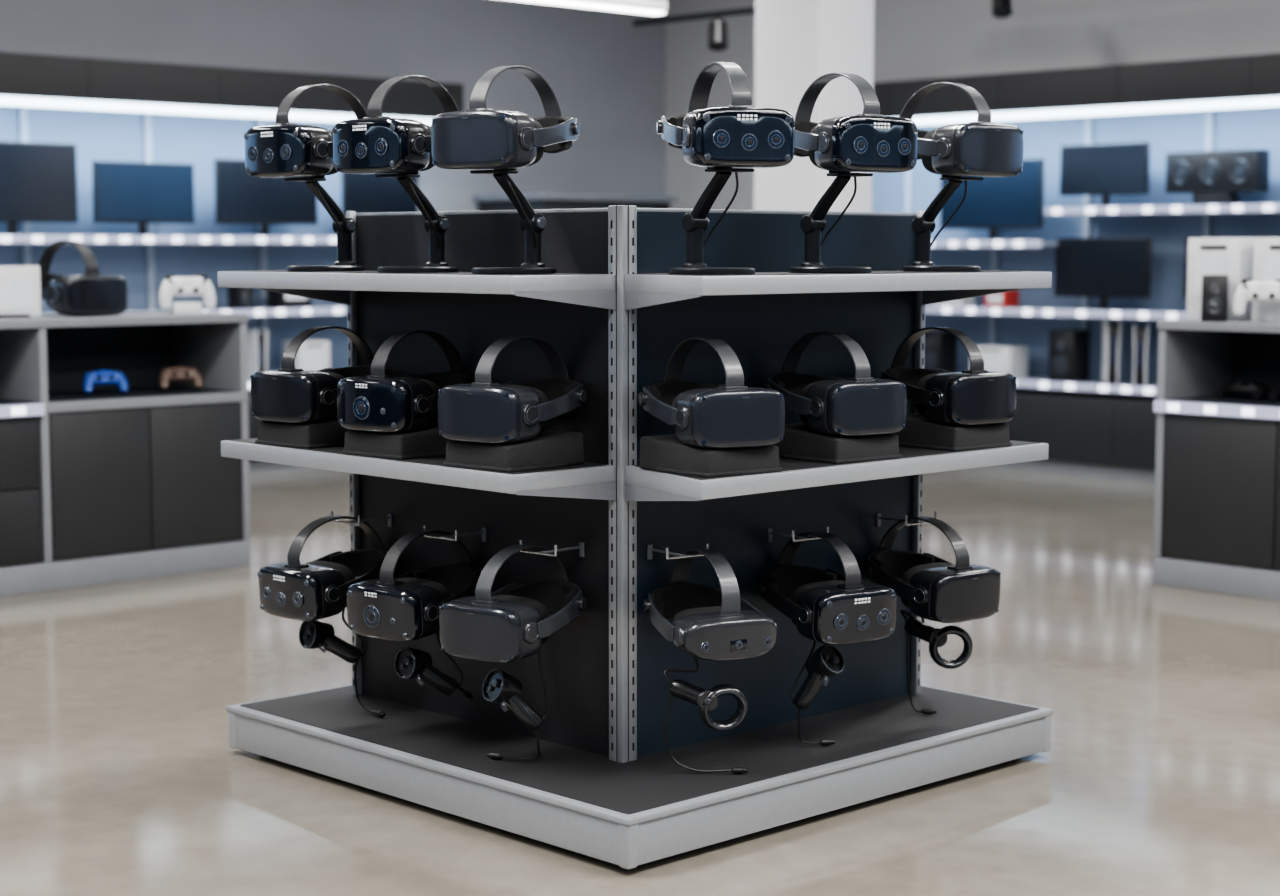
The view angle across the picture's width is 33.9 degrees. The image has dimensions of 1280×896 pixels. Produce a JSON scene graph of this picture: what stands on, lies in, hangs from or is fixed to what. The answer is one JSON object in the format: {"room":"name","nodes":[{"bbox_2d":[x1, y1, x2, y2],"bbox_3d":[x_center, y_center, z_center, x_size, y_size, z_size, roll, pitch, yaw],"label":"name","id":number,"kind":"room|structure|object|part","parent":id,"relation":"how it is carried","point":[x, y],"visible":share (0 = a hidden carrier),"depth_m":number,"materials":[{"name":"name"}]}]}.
{"room":"electronics store","nodes":[
{"label":"electronics store","id":0,"kind":"room"},
{"bbox_2d":[0,0,665,211],"bbox_3d":[-4.628,-1.236,8.755,13.400,3.100,0.100,-5,8,-44],"label":"wall","id":1,"kind":"structure","parent":0,"point":[606,72],"depth_m":12.03,"materials":[{"name":"grey paint"}]},
{"bbox_2d":[0,467,1279,895],"bbox_3d":[-0.018,0.818,4.066,13.300,0.100,13.300,-5,8,-44],"label":"floor","id":2,"kind":"structure","parent":0,"point":[121,775],"depth_m":4.70,"materials":[{"name":"tile"}]},
{"bbox_2d":[0,311,250,596],"bbox_3d":[-2.718,0.063,6.638,3.200,0.915,0.482,-5,8,-44],"label":"storage cabinet","id":3,"kind":"object","parent":2,"relation":"on","point":[106,485],"depth_m":7.29,"materials":[{"name":"grey laminate"}]},
{"bbox_2d":[0,266,40,317],"bbox_3d":[-2.132,-0.527,7.093,0.200,0.175,0.080,-3,6,-29],"label":"box","id":4,"kind":"object","parent":3,"relation":"on","point":[20,293],"visible":1,"depth_m":7.08,"materials":[{"name":"white cardboard"}]},
{"bbox_3d":[-2.280,-0.103,6.723,0.810,0.040,0.018,-5,8,-44],"label":"price rail","id":5,"kind":"part","parent":3,"relation":"part of","materials":[{"name":"white plastic"}]},
{"bbox_2d":[38,241,127,315],"bbox_3d":[-1.992,-0.596,7.340,0.364,0.258,0.280,5,7,41],"label":"headset","id":6,"kind":"object","parent":3,"relation":"on","point":[89,293],"visible":0.91,"depth_m":7.23,"materials":[{"name":"plastic"}]},
{"bbox_2d":[83,370,127,394],"bbox_3d":[-1.863,-0.230,7.312,0.153,0.083,0.080,-2,6,-24],"label":"game controller","id":7,"kind":"object","parent":3,"relation":"on","point":[101,377],"visible":1,"depth_m":7.30,"materials":[{"name":"blue plastic"}]},
{"bbox_2d":[159,367,202,390],"bbox_3d":[-1.647,-0.250,7.519,0.153,0.083,0.080,-2,6,-24],"label":"game controller","id":8,"kind":"object","parent":3,"relation":"on","point":[168,374],"visible":1,"depth_m":7.51,"materials":[{"name":"brown plastic"}]},
{"bbox_2d":[170,302,201,313],"bbox_3d":[-1.635,-0.504,7.562,0.100,0.040,0.080,-2,6,-24],"label":"cradle","id":9,"kind":"object","parent":3,"relation":"on","point":[176,307],"visible":1,"depth_m":7.53,"materials":[{"name":"white plastic"}]},
{"bbox_2d":[159,274,215,308],"bbox_3d":[-1.628,-0.562,7.550,0.202,0.124,0.066,-2,6,-24],"label":"game controller","id":10,"kind":"object","parent":9,"relation":"on","point":[176,286],"visible":1,"depth_m":7.53,"materials":[{"name":"white plastic"}]},
{"bbox_2d":[0,52,463,473],"bbox_3d":[-4.289,-0.699,8.706,8.750,2.040,0.509,-5,8,-44],"label":"wall shelving","id":11,"kind":"object","parent":2,"relation":"on","point":[29,81],"visible":0.37,"depth_m":10.63,"materials":[{"name":"metal"}]},
{"bbox_2d":[0,141,77,234],"bbox_3d":[-2.965,-1.222,9.918,0.660,0.450,0.150,-5,8,-44],"label":"monitor","id":12,"kind":"object","parent":11,"relation":"on","point":[38,180],"visible":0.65,"depth_m":9.98,"materials":[{"name":"black plastic"}]},
{"bbox_2d":[92,161,194,234],"bbox_3d":[-2.460,-1.228,10.405,0.560,0.370,0.150,-5,8,-44],"label":"monitor","id":13,"kind":"object","parent":11,"relation":"on","point":[142,193],"visible":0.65,"depth_m":10.38,"materials":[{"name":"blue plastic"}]},
{"bbox_3d":[-4.444,-0.808,8.857,8.750,1.430,0.063,-5,8,-44],"label":"panel","id":14,"kind":"part","parent":11,"relation":"part of","materials":[{"name":"blue paint"}]},
{"bbox_2d":[228,288,253,308],"bbox_3d":[-2.055,-0.795,10.819,0.100,0.170,0.107,-5,8,-44],"label":"speaker","id":15,"kind":"object","parent":11,"relation":"on","point":[238,298],"visible":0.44,"depth_m":10.79},
{"bbox_2d":[247,329,267,381],"bbox_3d":[-2.021,-0.480,10.886,0.119,0.270,0.235,-5,8,-44],"label":"game console","id":16,"kind":"object","parent":11,"relation":"on","point":[257,339],"visible":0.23,"depth_m":10.82,"materials":[{"name":"white plastic"}]},
{"bbox_2d":[214,159,317,235],"bbox_3d":[-1.941,-1.290,10.900,0.620,0.400,0.150,-5,8,-44],"label":"monitor","id":17,"kind":"object","parent":11,"relation":"on","point":[240,197],"visible":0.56,"depth_m":10.84,"materials":[{"name":"black plastic"}]},
{"bbox_2d":[267,291,311,307],"bbox_3d":[-1.840,-0.811,11.028,0.200,0.161,0.122,-5,8,-44],"label":"accessory","id":18,"kind":"object","parent":11,"relation":"in","point":[274,299],"visible":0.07,"depth_m":10.97,"materials":[{"name":"black plastic"}]},
{"bbox_2d":[282,340,329,370],"bbox_3d":[-1.768,-0.469,11.131,0.200,0.201,0.152,-5,8,-44],"label":"accessory","id":19,"kind":"object","parent":11,"relation":"in","point":[312,355],"visible":0.56,"depth_m":11.08,"materials":[{"name":"white plastic"}]},
{"bbox_2d":[342,173,417,215],"bbox_3d":[-1.415,-1.323,11.405,0.500,0.370,0.150,-5,8,-44],"label":"monitor","id":20,"kind":"object","parent":11,"relation":"on","point":[361,193],"visible":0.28,"depth_m":11.35,"materials":[{"name":"black plastic"}]},
{"bbox_2d":[473,192,677,209],"bbox_3d":[-0.372,-0.759,12.398,1.060,1.460,0.620,-5,8,-44],"label":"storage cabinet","id":21,"kind":"object","parent":2,"relation":"on","point":[540,200],"visible":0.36,"depth_m":12.05,"materials":[{"name":"grey metal"}]},
{"bbox_2d":[218,205,1053,868],"bbox_3d":[-0.007,0.086,4.724,1.332,1.234,1.341,-5,8,-44],"label":"shelf unit","id":22,"kind":"object","parent":2,"relation":"on","point":[604,784],"visible":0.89,"depth_m":4.40,"materials":[{"name":"metal"}]},
{"bbox_2d":[255,417,349,448],"bbox_3d":[-0.712,-0.043,4.666,0.194,0.064,0.212,5,8,43],"label":"foam riser","id":23,"kind":"object","parent":22,"relation":"on","point":[330,433],"visible":0.68,"depth_m":4.57,"materials":[{"name":"black plastic"}]},
{"bbox_2d":[250,326,373,422],"bbox_3d":[-0.702,-0.168,4.676,0.224,0.206,0.291,5,7,40],"label":"headset","id":24,"kind":"object","parent":23,"relation":"on","point":[287,394],"visible":0.73,"depth_m":4.57,"materials":[{"name":"plastic"}]},
{"bbox_2d":[284,175,363,270],"bbox_3d":[-0.692,-0.498,4.615,0.169,0.217,0.169,5,8,45],"label":"stand","id":25,"kind":"object","parent":22,"relation":"on","point":[344,226],"visible":0.96,"depth_m":4.61,"materials":[{"name":"metal"}]},
{"bbox_2d":[244,84,366,177],"bbox_3d":[-0.705,-0.696,4.620,0.225,0.206,0.294,5,7,41],"label":"headset","id":26,"kind":"object","parent":25,"relation":"on","point":[282,149],"visible":0.83,"depth_m":4.51,"materials":[{"name":"plastic"}]},
{"bbox_2d":[299,608,384,716],"bbox_3d":[-0.661,0.474,4.684,0.204,0.238,0.081,1,5,6],"label":"controller","id":27,"kind":"object","parent":22,"relation":"on","point":[313,634],"visible":0.95,"depth_m":4.68,"materials":[{"name":"black plastic"}]},
{"bbox_2d":[330,511,391,526],"bbox_3d":[-0.614,0.162,4.733,0.106,0.043,0.131,5,8,45],"label":"hook","id":28,"kind":"object","parent":22,"relation":"attached to","point":[356,522],"visible":0.92,"depth_m":4.72,"materials":[{"name":"metal"}]},
{"bbox_2d":[257,515,387,620],"bbox_3d":[-0.688,0.259,4.696,0.224,0.213,0.293,5,7,43],"label":"headset","id":29,"kind":"object","parent":28,"relation":"hanging from","point":[292,589],"visible":0.93,"depth_m":4.61,"materials":[{"name":"plastic"}]},
{"bbox_2d":[342,420,449,459],"bbox_3d":[-0.486,-0.021,4.433,0.194,0.064,0.212,5,7,43],"label":"foam riser","id":30,"kind":"object","parent":22,"relation":"on","point":[426,442],"visible":0.67,"depth_m":4.35,"materials":[{"name":"black plastic"}]},
{"bbox_2d":[337,330,474,432],"bbox_3d":[-0.480,-0.146,4.444,0.230,0.206,0.298,4,7,38],"label":"headset","id":31,"kind":"object","parent":30,"relation":"on","point":[378,401],"visible":0.94,"depth_m":4.34,"materials":[{"name":"plastic"}]},
{"bbox_2d":[375,172,457,272],"bbox_3d":[-0.464,-0.475,4.380,0.169,0.217,0.169,5,8,44],"label":"stand","id":32,"kind":"object","parent":22,"relation":"on","point":[436,225],"visible":0.98,"depth_m":4.37,"materials":[{"name":"metal"}]},
{"bbox_2d":[332,75,458,174],"bbox_3d":[-0.480,-0.674,4.386,0.225,0.206,0.294,4,7,38],"label":"headset","id":33,"kind":"object","parent":32,"relation":"on","point":[375,143],"visible":0.91,"depth_m":4.27,"materials":[{"name":"plastic"}]},
{"bbox_3d":[-0.493,-0.331,4.442,0.285,0.082,1.015,-5,8,-44],"label":"shelf","id":34,"kind":"part","parent":22,"relation":"part of","materials":[{"name":"metal"}]},
{"bbox_3d":[-0.493,0.048,4.478,0.285,0.082,1.015,-5,8,-44],"label":"shelf","id":35,"kind":"part","parent":22,"relation":"part of","materials":[{"name":"metal"}]},
{"bbox_2d":[394,631,473,698],"bbox_3d":[-0.432,0.460,4.461,0.174,0.169,0.071,-3,6,-32],"label":"controller","id":36,"kind":"object","parent":22,"relation":"on","point":[409,663],"visible":0.97,"depth_m":4.43,"materials":[{"name":"black plastic"}]},
{"bbox_2d":[423,525,486,541],"bbox_3d":[-0.380,0.185,4.492,0.106,0.043,0.131,5,7,43],"label":"hook","id":37,"kind":"object","parent":22,"relation":"attached to","point":[483,532],"visible":0.97,"depth_m":4.47,"materials":[{"name":"metal"}]},
{"bbox_2d":[346,529,481,641],"bbox_3d":[-0.461,0.282,4.460,0.224,0.213,0.293,4,7,37],"label":"headset","id":38,"kind":"object","parent":37,"relation":"hanging from","point":[404,608],"visible":0.93,"depth_m":4.37,"materials":[{"name":"plastic"}]},
{"bbox_3d":[-0.348,0.051,4.555,0.020,1.110,0.885,-5,8,-44],"label":"panel","id":39,"kind":"part","parent":22,"relation":"part of","materials":[{"name":"black metal"}]},
{"bbox_2d":[443,430,583,471],"bbox_3d":[-0.250,0.003,4.189,0.194,0.064,0.212,5,7,42],"label":"display stand","id":40,"kind":"object","parent":22,"relation":"on","point":[549,448],"visible":0.93,"depth_m":4.12,"materials":[{"name":"black plastic"}]},
{"bbox_2d":[438,335,586,443],"bbox_3d":[-0.244,-0.123,4.201,0.224,0.206,0.291,4,7,37],"label":"headset","id":41,"kind":"object","parent":40,"relation":"on","point":[483,410],"visible":1,"depth_m":4.11,"materials":[{"name":"plastic"}]},
{"bbox_2d":[470,169,556,273],"bbox_3d":[-0.250,-0.454,4.158,0.169,0.217,0.169,5,7,43],"label":"stand","id":42,"kind":"object","parent":22,"relation":"on","point":[532,223],"visible":0.95,"depth_m":4.15,"materials":[{"name":"metal"}]},
{"bbox_2d":[431,65,580,169],"bbox_3d":[-0.253,-0.652,4.153,0.224,0.206,0.291,4,7,35],"label":"headset","id":43,"kind":"object","parent":42,"relation":"on","point":[476,137],"visible":1,"depth_m":4.05,"materials":[{"name":"plastic"}]},
{"bbox_2d":[482,650,547,759],"bbox_3d":[-0.259,0.518,4.215,0.129,0.239,0.084,2,6,16],"label":"controller","id":44,"kind":"object","parent":22,"relation":"on","point":[500,687],"visible":0.99,"depth_m":4.21,"materials":[{"name":"black plastic"}]},
{"bbox_2d":[519,540,583,556],"bbox_3d":[-0.162,0.207,4.267,0.106,0.043,0.131,5,7,42],"label":"hook","id":45,"kind":"object","parent":22,"relation":"attached to","point":[580,547],"visible":0.93,"depth_m":4.25,"materials":[{"name":"metal"}]},
{"bbox_2d":[439,544,586,662],"bbox_3d":[-0.245,0.303,4.237,0.224,0.213,0.293,4,7,36],"label":"headset","id":46,"kind":"object","parent":45,"relation":"hanging from","point":[511,623],"visible":0.99,"depth_m":4.15,"materials":[{"name":"plastic"}]},
{"bbox_3d":[-0.008,-0.535,4.814,0.937,0.008,0.897,-5,8,-44],"label":"trim","id":47,"kind":"part","parent":22,"relation":"part of","materials":[{"name":"metal"}]},
{"bbox_2d":[647,543,708,559],"bbox_3d":[0.058,0.210,4.228,0.106,0.043,0.131,-4,7,-36],"label":"hook","id":48,"kind":"object","parent":22,"relation":"attached to","point":[650,549],"visible":0.87,"depth_m":4.20,"materials":[{"name":"metal"}]},
{"bbox_2d":[643,548,776,660],"bbox_3d":[0.133,0.301,4.182,0.218,0.199,0.293,-2,6,-24],"label":"headset","id":49,"kind":"object","parent":48,"relation":"hanging from","point":[709,623],"visible":1,"depth_m":4.09,"materials":[{"name":"plastic"}]},
{"bbox_2d":[664,656,747,773],"bbox_3d":[0.127,0.526,4.135,0.170,0.239,0.066,1,6,10],"label":"controller","id":50,"kind":"object","parent":22,"relation":"on","point":[707,700],"visible":0.99,"depth_m":4.13,"materials":[{"name":"black plastic"}]},
{"bbox_2d":[639,434,781,477],"bbox_3d":[0.136,0.011,4.097,0.194,0.064,0.212,-4,7,-38],"label":"display riser","id":51,"kind":"object","parent":22,"relation":"on","point":[662,453],"visible":0.91,"depth_m":4.03,"materials":[{"name":"black plastic"}]},
{"bbox_2d":[638,337,784,448],"bbox_3d":[0.130,-0.114,4.107,0.224,0.206,0.291,-3,6,-29],"label":"headset","id":52,"kind":"object","parent":51,"relation":"on","point":[733,414],"visible":1,"depth_m":4.00,"materials":[{"name":"plastic"}]},
{"bbox_2d":[668,167,754,274],"bbox_3d":[0.139,-0.446,4.069,0.169,0.217,0.169,-4,7,-37],"label":"stand","id":53,"kind":"object","parent":22,"relation":"on","point":[696,222],"visible":0.93,"depth_m":4.07,"materials":[{"name":"metal"}]},
{"bbox_2d":[656,62,794,167],"bbox_3d":[0.159,-0.643,4.068,0.225,0.206,0.294,-2,6,-19],"label":"headset","id":54,"kind":"object","parent":53,"relation":"on","point":[738,134],"visible":1,"depth_m":3.95,"materials":[{"name":"plastic"}]},
{"bbox_3d":[0.306,0.051,4.557,0.925,1.110,0.020,-5,8,-44],"label":"panel","id":55,"kind":"part","parent":22,"relation":"part of","materials":[{"name":"black metal"}]},
{"bbox_2d":[767,526,828,542],"bbox_3d":[0.320,0.186,4.478,0.106,0.043,0.131,-4,7,-39],"label":"hook","id":56,"kind":"object","parent":22,"relation":"attached to","point":[769,531],"visible":0.84,"depth_m":4.46,"materials":[{"name":"metal"}]},
{"bbox_2d":[756,531,896,644],"bbox_3d":[0.382,0.285,4.426,0.224,0.213,0.293,-3,6,-32],"label":"headset","id":57,"kind":"object","parent":56,"relation":"hanging from","point":[829,607],"visible":0.99,"depth_m":4.33,"materials":[{"name":"plastic"}]},
{"bbox_2d":[791,641,844,745],"bbox_3d":[0.369,0.503,4.372,0.108,0.239,0.070,3,6,29],"label":"controller","id":58,"kind":"object","parent":22,"relation":"on","point":[827,661],"visible":0.97,"depth_m":4.35,"materials":[{"name":"black plastic"}]},
{"bbox_2d":[789,171,872,272],"bbox_3d":[0.392,-0.469,4.311,0.169,0.217,0.169,-5,7,-40],"label":"stand","id":59,"kind":"object","parent":22,"relation":"on","point":[812,225],"visible":0.95,"depth_m":4.32,"materials":[{"name":"metal"}]},
{"bbox_2d":[794,73,917,172],"bbox_3d":[0.413,-0.667,4.320,0.225,0.206,0.294,-3,6,-31],"label":"headset","id":60,"kind":"object","parent":59,"relation":"on","point":[869,141],"visible":0.94,"depth_m":4.21,"materials":[{"name":"plastic"}]},
{"bbox_3d":[0.404,0.054,4.412,1.104,0.082,0.315,-5,8,-44],"label":"shelf","id":61,"kind":"part","parent":22,"relation":"part of","materials":[{"name":"metal"}]},
{"bbox_2d":[773,423,901,463],"bbox_3d":[0.399,-0.013,4.349,0.194,0.064,0.212,-5,7,-40],"label":"display riser","id":62,"kind":"object","parent":22,"relation":"on","point":[799,442],"visible":0.78,"depth_m":4.27,"materials":[{"name":"black plastic"}]},
{"bbox_2d":[763,331,906,435],"bbox_3d":[0.393,-0.138,4.362,0.224,0.206,0.291,-4,7,-35],"label":"headset","id":63,"kind":"object","parent":62,"relation":"on","point":[862,404],"visible":0.92,"depth_m":4.26,"materials":[{"name":"plastic"}]},
{"bbox_3d":[0.404,-0.325,4.375,1.104,0.082,0.315,-5,8,-44],"label":"shelf","id":64,"kind":"part","parent":22,"relation":"part of","materials":[{"name":"metal"}]},
{"bbox_2d":[876,511,936,526],"bbox_3d":[0.585,0.162,4.732,0.106,0.043,0.131,-5,7,-41],"label":"hook","id":65,"kind":"object","parent":22,"relation":"attached to","point":[878,516],"visible":0.8,"depth_m":4.72,"materials":[{"name":"metal"}]},
{"bbox_2d":[864,517,1000,622],"bbox_3d":[0.638,0.261,4.673,0.224,0.213,0.293,-4,7,-38],"label":"headset","id":66,"kind":"object","parent":65,"relation":"hanging from","point":[934,588],"visible":0.98,"depth_m":4.58,"materials":[{"name":"plastic"}]},
{"bbox_2d":[900,610,972,714],"bbox_3d":[0.652,0.476,4.655,0.166,0.239,0.063,2,6,18],"label":"controller","id":67,"kind":"object","parent":22,"relation":"on","point":[936,637],"visible":0.99,"depth_m":4.64,"materials":[{"name":"black plastic"}]},
{"bbox_2d":[902,174,982,271],"bbox_3d":[0.657,-0.493,4.565,0.169,0.217,0.169,-5,7,-42],"label":"stand","id":68,"kind":"object","parent":22,"relation":"on","point":[924,225],"visible":0.96,"depth_m":4.57,"materials":[{"name":"metal"}]},
{"bbox_2d":[899,82,1023,177],"bbox_3d":[0.669,-0.691,4.570,0.224,0.206,0.291,-4,7,-39],"label":"headset","id":69,"kind":"object","parent":68,"relation":"on","point":[983,147],"visible":0.79,"depth_m":4.46,"materials":[{"name":"plastic"}]},
{"bbox_2d":[894,413,1011,450],"bbox_3d":[0.672,-0.038,4.611,0.194,0.064,0.212,-5,7,-41],"label":"display riser","id":70,"kind":"object","parent":22,"relation":"on","point":[920,431],"visible":0.82,"depth_m":4.53,"materials":[{"name":"black plastic"}]},
{"bbox_2d":[879,327,1015,424],"bbox_3d":[0.663,-0.163,4.621,0.224,0.206,0.291,-4,7,-38],"label":"headset","id":71,"kind":"object","parent":70,"relation":"on","point":[976,395],"visible":0.88,"depth_m":4.52,"materials":[{"name":"plastic"}]},
{"bbox_2d":[872,53,1279,482],"bbox_3d":[4.242,-0.701,8.736,0.509,2.040,9.300,-5,8,-44],"label":"wall shelving","id":72,"kind":"object","parent":2,"relation":"on","point":[1090,428],"visible":0.38,"depth_m":10.68,"materials":[{"name":"metal"}]},
{"bbox_2d":[925,330,956,371],"bbox_3d":[1.623,-0.519,11.449,0.157,0.240,0.150,-5,8,-44],"label":"speaker","id":73,"kind":"object","parent":72,"relation":"on","point":[940,346],"visible":0.73,"depth_m":11.38},
{"bbox_2d":[932,297,974,306],"bbox_3d":[1.694,-0.831,11.349,0.122,0.141,0.200,-5,8,-44],"label":"accessory","id":74,"kind":"object","parent":72,"relation":"in","point":[967,302],"visible":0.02,"depth_m":11.29,"materials":[{"name":"white plastic"}]},
{"bbox_2d":[940,159,1043,239],"bbox_3d":[1.868,-1.308,11.137,0.150,0.430,0.660,-5,8,-44],"label":"monitor","id":75,"kind":"object","parent":72,"relation":"on","point":[1012,202],"visible":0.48,"depth_m":11.07,"materials":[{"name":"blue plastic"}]},
{"bbox_2d":[984,290,1018,307],"bbox_3d":[1.916,-0.789,11.121,0.122,0.101,0.140,-5,8,-44],"label":"accessory","id":76,"kind":"object","parent":72,"relation":"in","point":[1010,299],"visible":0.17,"depth_m":11.08,"materials":[{"name":"red cardboard"}]},
{"bbox_2d":[978,345,1028,378],"bbox_3d":[1.909,-0.457,11.160,0.162,0.171,0.260,-5,8,-44],"label":"console","id":77,"kind":"object","parent":72,"relation":"on","point":[1013,360],"visible":0.64,"depth_m":11.07,"materials":[{"name":"white plastic"}]},
{"bbox_2d":[1048,329,1089,382],"bbox_3d":[2.212,-0.476,10.838,0.157,0.270,0.150,-5,8,-44],"label":"speaker","id":78,"kind":"object","parent":72,"relation":"on","point":[1068,348],"visible":0.99,"depth_m":10.79},
{"bbox_3d":[4.403,-0.811,8.881,0.063,1.430,9.300,-5,8,-44],"label":"panel","id":79,"kind":"part","parent":72,"relation":"part of","materials":[{"name":"blue paint"}]},
{"bbox_2d":[1055,238,1151,310],"bbox_3d":[2.353,-0.882,10.671,0.150,0.370,0.560,-5,8,-44],"label":"monitor","id":80,"kind":"object","parent":72,"relation":"on","point":[1103,268],"visible":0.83,"depth_m":10.65,"materials":[{"name":"black plastic"}]},
{"bbox_2d":[1060,141,1149,205],"bbox_3d":[2.353,-1.374,10.624,0.150,0.330,0.520,-5,8,-44],"label":"monitor","id":81,"kind":"object","parent":72,"relation":"on","point":[1104,169],"visible":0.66,"depth_m":10.60,"materials":[{"name":"black plastic"}]},
{"bbox_2d":[1098,318,1121,384],"bbox_3d":[2.388,-0.489,10.658,0.119,0.330,0.235,1,5,6],"label":"game console","id":82,"kind":"object","parent":72,"relation":"on","point":[1110,331],"visible":0.94,"depth_m":10.56,"materials":[{"name":"white plastic"}]},
{"bbox_2d":[1128,323,1152,385],"bbox_3d":[2.513,-0.467,10.530,0.119,0.310,0.235,2,6,16],"label":"game console","id":83,"kind":"object","parent":72,"relation":"on","point":[1141,335],"visible":0.92,"depth_m":10.44,"materials":[{"name":"white plastic"}]},
{"bbox_2d":[1165,149,1269,204],"bbox_3d":[2.788,-1.300,10.159,0.127,0.270,0.500,-5,8,-44],"label":"monitor","id":84,"kind":"object","parent":72,"relation":"on","point":[1212,177],"visible":0.98,"depth_m":10.10,"materials":[{"name":"black plastic"}]},
{"bbox_2d":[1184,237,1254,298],"bbox_3d":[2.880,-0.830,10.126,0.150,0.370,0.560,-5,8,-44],"label":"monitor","id":85,"kind":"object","parent":72,"relation":"on","point":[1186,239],"visible":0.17,"depth_m":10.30,"materials":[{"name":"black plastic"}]},
{"bbox_2d":[1153,319,1279,600],"bbox_3d":[2.856,0.095,6.356,0.482,0.905,2.700,-5,8,-44],"label":"cabinet","id":86,"kind":"object","parent":2,"relation":"on","point":[1217,506],"depth_m":7.06,"materials":[{"name":"grey laminate"}]},
{"bbox_2d":[1201,275,1228,321],"bbox_3d":[1.929,-0.503,7.046,0.085,0.155,0.097,2,6,16],"label":"speaker","id":87,"kind":"object","parent":86,"relation":"on","point":[1214,302],"visible":1,"depth_m":7.00},
{"bbox_3d":[2.688,-0.051,6.181,0.018,0.040,2.700,-5,8,-44],"label":"price rail","id":88,"kind":"part","parent":86,"relation":"part of","materials":[{"name":"white plastic"}]},
{"bbox_2d":[1186,237,1253,320],"bbox_3d":[2.010,-0.581,7.204,0.172,0.281,0.200,-5,8,-44],"label":"console","id":89,"kind":"object","parent":86,"relation":"on","point":[1233,257],"visible":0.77,"depth_m":7.13,"materials":[{"name":"white plastic"}]},
{"bbox_2d":[1215,380,1270,399],"bbox_3d":[2.055,-0.198,7.130,0.113,0.058,0.178,-5,8,-44],"label":"game controller","id":90,"kind":"object","parent":86,"relation":"on","point":[1259,390],"visible":0.98,"depth_m":7.12,"materials":[{"name":"black plastic"}]},
{"bbox_2d":[1233,279,1279,314],"bbox_3d":[2.055,-0.498,6.920,0.194,0.119,0.062,2,6,16],"label":"game controller","id":91,"kind":"object","parent":86,"relation":"on","point":[1251,291],"visible":1,"depth_m":6.91,"materials":[{"name":"white plastic"}]},
{"bbox_2d":[1252,237,1279,321],"bbox_3d":[2.197,-0.563,7.010,0.172,0.281,0.240,-5,8,-44],"label":"console","id":92,"kind":"object","parent":86,"relation":"on","point":[1266,263],"visible":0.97,"depth_m":7.00,"materials":[{"name":"white plastic"}]},
{"bbox_2d":[754,0,873,211],"bbox_3d":[0.736,-1.251,8.920,0.400,3.100,0.400,-5,8,-44],"label":"square column","id":93,"kind":"structure","parent":0,"point":[798,42],"depth_m":8.76,"materials":[{"name":"white paint"}]},
{"bbox_2d":[666,0,1279,209],"bbox_3d":[4.810,-1.215,8.539,0.100,3.100,13.300,-5,8,-44],"label":"wall","id":94,"kind":"structure","parent":0,"point":[914,39],"depth_m":11.45,"materials":[{"name":"grey paint"}]},
{"bbox_3d":[-0.018,-2.367,3.763,13.300,0.100,13.300,-5,8,-44],"label":"ceiling","id":95,"kind":"structure","parent":0,"visible":0},
{"bbox_2d":[519,0,666,14],"bbox_3d":[-0.618,-2.434,9.380,2.000,0.832,0.086,-5,8,-44],"label":"linear pendant light","id":96,"kind":"object","parent":95,"relation":"hanging from","point":[652,7],"visible":1,"depth_m":9.88,"materials":[{"name":"white plastic"}]},
{"bbox_2d":[633,7,754,50],"bbox_3d":[0.493,-2.463,10.381,0.126,0.965,1.500,-5,8,-44],"label":"track spotlight","id":97,"kind":"object","parent":95,"relation":"hanging from","point":[717,34],"visible":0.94,"depth_m":10.51,"materials":[{"name":"black metal"}]},
{"bbox_2d":[992,0,1012,17],"bbox_3d":[1.911,-2.540,10.350,0.126,0.805,1.500,-5,8,-44],"label":"track spotlight","id":98,"kind":"object","parent":95,"relation":"hanging from","point":[1000,8],"visible":1,"depth_m":10.46,"materials":[{"name":"black plastic"}]}
]}

